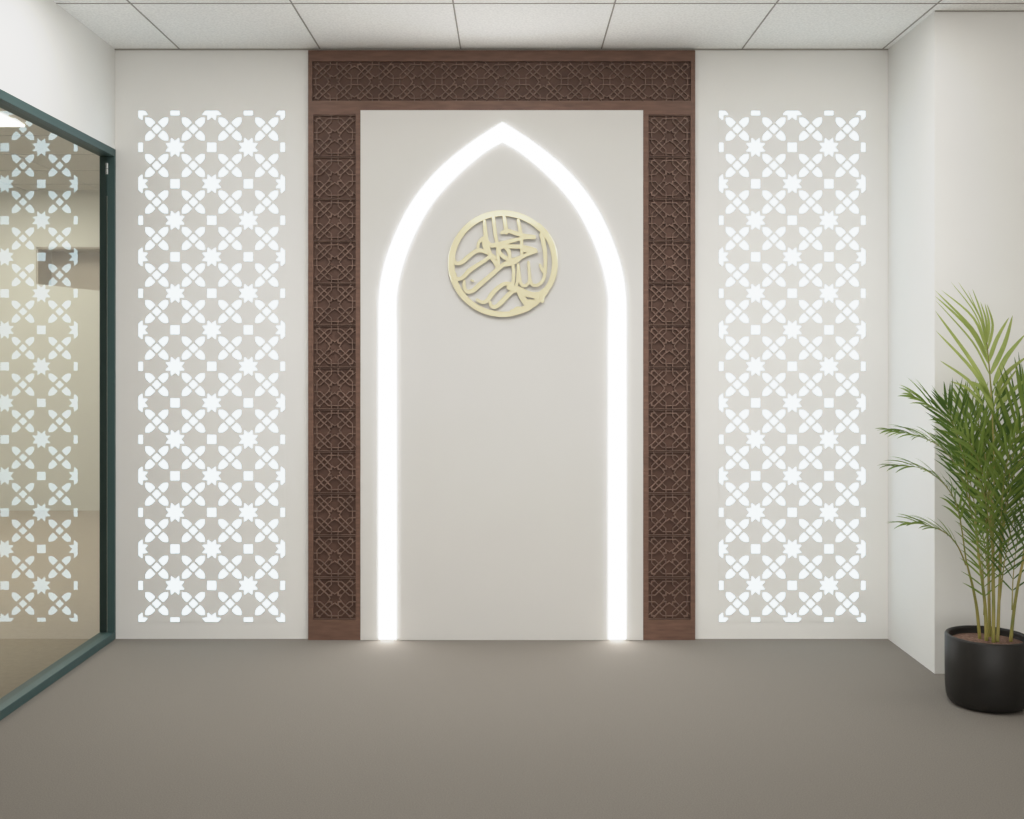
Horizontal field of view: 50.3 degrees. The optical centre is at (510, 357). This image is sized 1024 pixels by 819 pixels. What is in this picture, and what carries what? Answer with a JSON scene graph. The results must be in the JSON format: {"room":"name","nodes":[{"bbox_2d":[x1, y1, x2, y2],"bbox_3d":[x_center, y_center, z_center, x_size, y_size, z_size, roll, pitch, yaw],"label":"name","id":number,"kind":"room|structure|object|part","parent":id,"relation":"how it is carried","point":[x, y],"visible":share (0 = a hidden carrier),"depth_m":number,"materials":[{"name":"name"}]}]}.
{"room":"prayer room","nodes":[
{"label":"prayer room","id":0,"kind":"room"},
{"bbox_2d":[0,190,99,510],"bbox_3d":[-3.443,-0.060,8.690,3.515,2.511,0.300,0,0,0],"label":"wall","id":1,"kind":"structure","parent":0,"point":[50,335],"depth_m":8.54,"materials":[{"name":"grey paint"}]},
{"bbox_2d":[37,247,99,290],"bbox_3d":[-3.275,-0.625,8.725,1.093,0.690,0.350,0,0,0],"label":"trim","id":2,"kind":"structure","parent":1,"relation":"attached to","point":[71,267],"depth_m":8.80,"materials":[{"name":"beige"}]},
{"bbox_2d":[0,0,114,148],"bbox_3d":[-1.735,-0.060,1.610,0.100,2.511,6.060,0,0,0],"label":"wall","id":3,"kind":"structure","parent":0,"point":[50,60],"depth_m":4.06,"materials":[{"name":"white paint"}]},
{"bbox_2d":[0,89,115,720],"bbox_3d":[-1.714,0.154,3.265,0.064,2.082,2.750,0,0,0],"label":"window","id":4,"kind":"structure","parent":3,"relation":"in","point":[26,691],"depth_m":4.62,"materials":[{"name":"teal metal"}]},
{"bbox_2d":[115,50,887,638],"bbox_3d":[0.642,-0.060,4.700,4.715,2.511,0.120,0,0,0],"label":"wall","id":5,"kind":"structure","parent":0,"point":[145,80],"depth_m":4.64,"materials":[{"name":"white paint"}]},
{"bbox_2d":[138,111,284,621],"bbox_3d":[-1.274,0.036,4.638,0.624,2.175,0.002,0,0,0],"label":"light panel","id":6,"kind":"object","parent":5,"relation":"attached to","point":[211,184],"visible":1,"depth_m":4.64,"materials":[{"name":"white"}]},
{"bbox_2d":[360,110,642,639],"bbox_3d":[-0.039,0.073,4.628,1.198,2.246,0.020,0,0,0],"label":"wall panel","id":7,"kind":"object","parent":5,"relation":"attached to","point":[502,423],"visible":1,"depth_m":4.62,"materials":[{"name":"paint"}]},
{"bbox_2d":[379,123,625,638],"bbox_3d":[-0.036,0.097,4.616,1.043,2.184,0.004,0,0,0],"label":"light","id":8,"kind":"object","parent":7,"relation":"attached to","point":[455,165],"visible":1,"depth_m":4.61,"materials":[{"name":"white plastic"}]},
{"bbox_2d":[448,210,557,316],"bbox_3d":[-0.034,-0.399,4.610,0.462,0.450,0.016,0,0,0],"label":"roundel","id":9,"kind":"object","parent":7,"relation":"attached to","point":[539,296],"visible":1,"depth_m":4.60,"materials":[{"name":"gold metal"}]},
{"bbox_2d":[308,50,694,639],"bbox_3d":[-0.040,-0.054,4.629,1.641,2.500,0.018,0,0,0],"label":"surround","id":10,"kind":"object","parent":5,"relation":"attached to","point":[341,83],"visible":1,"depth_m":4.63,"materials":[{"name":"brown wood"}]},
{"bbox_3d":[-0.040,-1.177,4.625,1.641,0.253,0.011,0,0,0],"label":"rail","id":11,"kind":"part","parent":10,"relation":"part of","materials":[{"name":"brown wood"}]},
{"bbox_2d":[719,111,865,621],"bbox_3d":[1.197,0.036,4.638,0.624,2.175,0.002,0,0,0],"label":"light panel","id":12,"kind":"object","parent":5,"relation":"attached to","point":[792,184],"visible":1,"depth_m":4.64,"materials":[{"name":"glowing white backlit diffuser"}]},
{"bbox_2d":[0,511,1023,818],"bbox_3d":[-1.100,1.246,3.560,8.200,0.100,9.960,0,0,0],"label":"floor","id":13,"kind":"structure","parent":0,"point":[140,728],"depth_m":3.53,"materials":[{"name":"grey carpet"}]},
{"bbox_2d":[876,285,1023,713],"bbox_3d":[1.606,0.470,3.716,0.829,1.447,0.474,0,0,0],"label":"potted palm","id":14,"kind":"object","parent":13,"relation":"on","point":[984,665],"visible":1,"depth_m":3.70,"materials":[{"name":"green plant"}]},
{"bbox_3d":[1.600,0.841,3.771,0.085,0.294,0.012,0,0,-32],"label":"stem","id":15,"kind":"part","parent":14,"relation":"part of","materials":[{"name":"green plant"}]},
{"bbox_3d":[1.625,0.774,3.776,0.021,0.419,0.056,0,0,-34],"label":"stem","id":16,"kind":"part","parent":14,"relation":"part of","materials":[{"name":"green plant"}]},
{"bbox_3d":[1.674,0.693,3.829,0.014,0.598,0.032,0,0,-22],"label":"stem","id":17,"kind":"part","parent":14,"relation":"part of","materials":[{"name":"green plant"}]},
{"bbox_3d":[1.654,0.702,3.744,0.013,0.565,0.021,0,0,-23],"label":"stem","id":18,"kind":"part","parent":14,"relation":"part of","materials":[{"name":"green plant"}]},
{"bbox_3d":[1.694,0.749,3.768,0.067,0.477,0.012,0,0,-43],"label":"stem","id":19,"kind":"part","parent":14,"relation":"part of","materials":[{"name":"green plant"}]},
{"bbox_3d":[1.756,0.767,3.740,0.090,0.433,0.019,0,0,36],"label":"stem","id":20,"kind":"part","parent":14,"relation":"part of","materials":[{"name":"green plant"}]},
{"bbox_2d":[945,625,1023,713],"bbox_3d":[1.647,1.075,3.770,0.275,0.237,0.275,0,0,0],"label":"pot","id":21,"kind":"object","parent":13,"relation":"on","point":[984,669],"depth_m":3.66,"materials":[{"name":"black ceramic"}]},
{"bbox_2d":[0,0,1023,189],"bbox_3d":[-1.100,-1.365,3.560,8.200,0.100,9.960,0,0,0],"label":"ceiling","id":22,"kind":"structure","parent":0,"point":[188,26],"depth_m":4.32,"materials":[{"name":"tile"}]},
{"bbox_2d":[0,114,24,126],"bbox_3d":[-3.060,-1.307,5.530,0.640,0.009,1.220,0,0,0],"label":"recessed light","id":23,"kind":"object","parent":22,"relation":"in","point":[5,121],"visible":1,"depth_m":6.04,"materials":[{"name":"white"}]},
{"bbox_2d":[0,0,1023,189],"bbox_3d":[-1.100,-1.312,3.560,8.200,0.005,9.960,0,0,0],"label":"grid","id":24,"kind":"structure","parent":22,"relation":"attached to","point":[453,3],"depth_m":4.27,"materials":[{"name":"grey metal"}]},
{"bbox_2d":[888,11,1023,673],"bbox_3d":[2.302,-0.060,4.384,1.396,2.511,0.512,0,0,0],"label":"wall","id":25,"kind":"structure","parent":0,"point":[956,79],"depth_m":4.13,"materials":[{"name":"white paint"}]}
]}

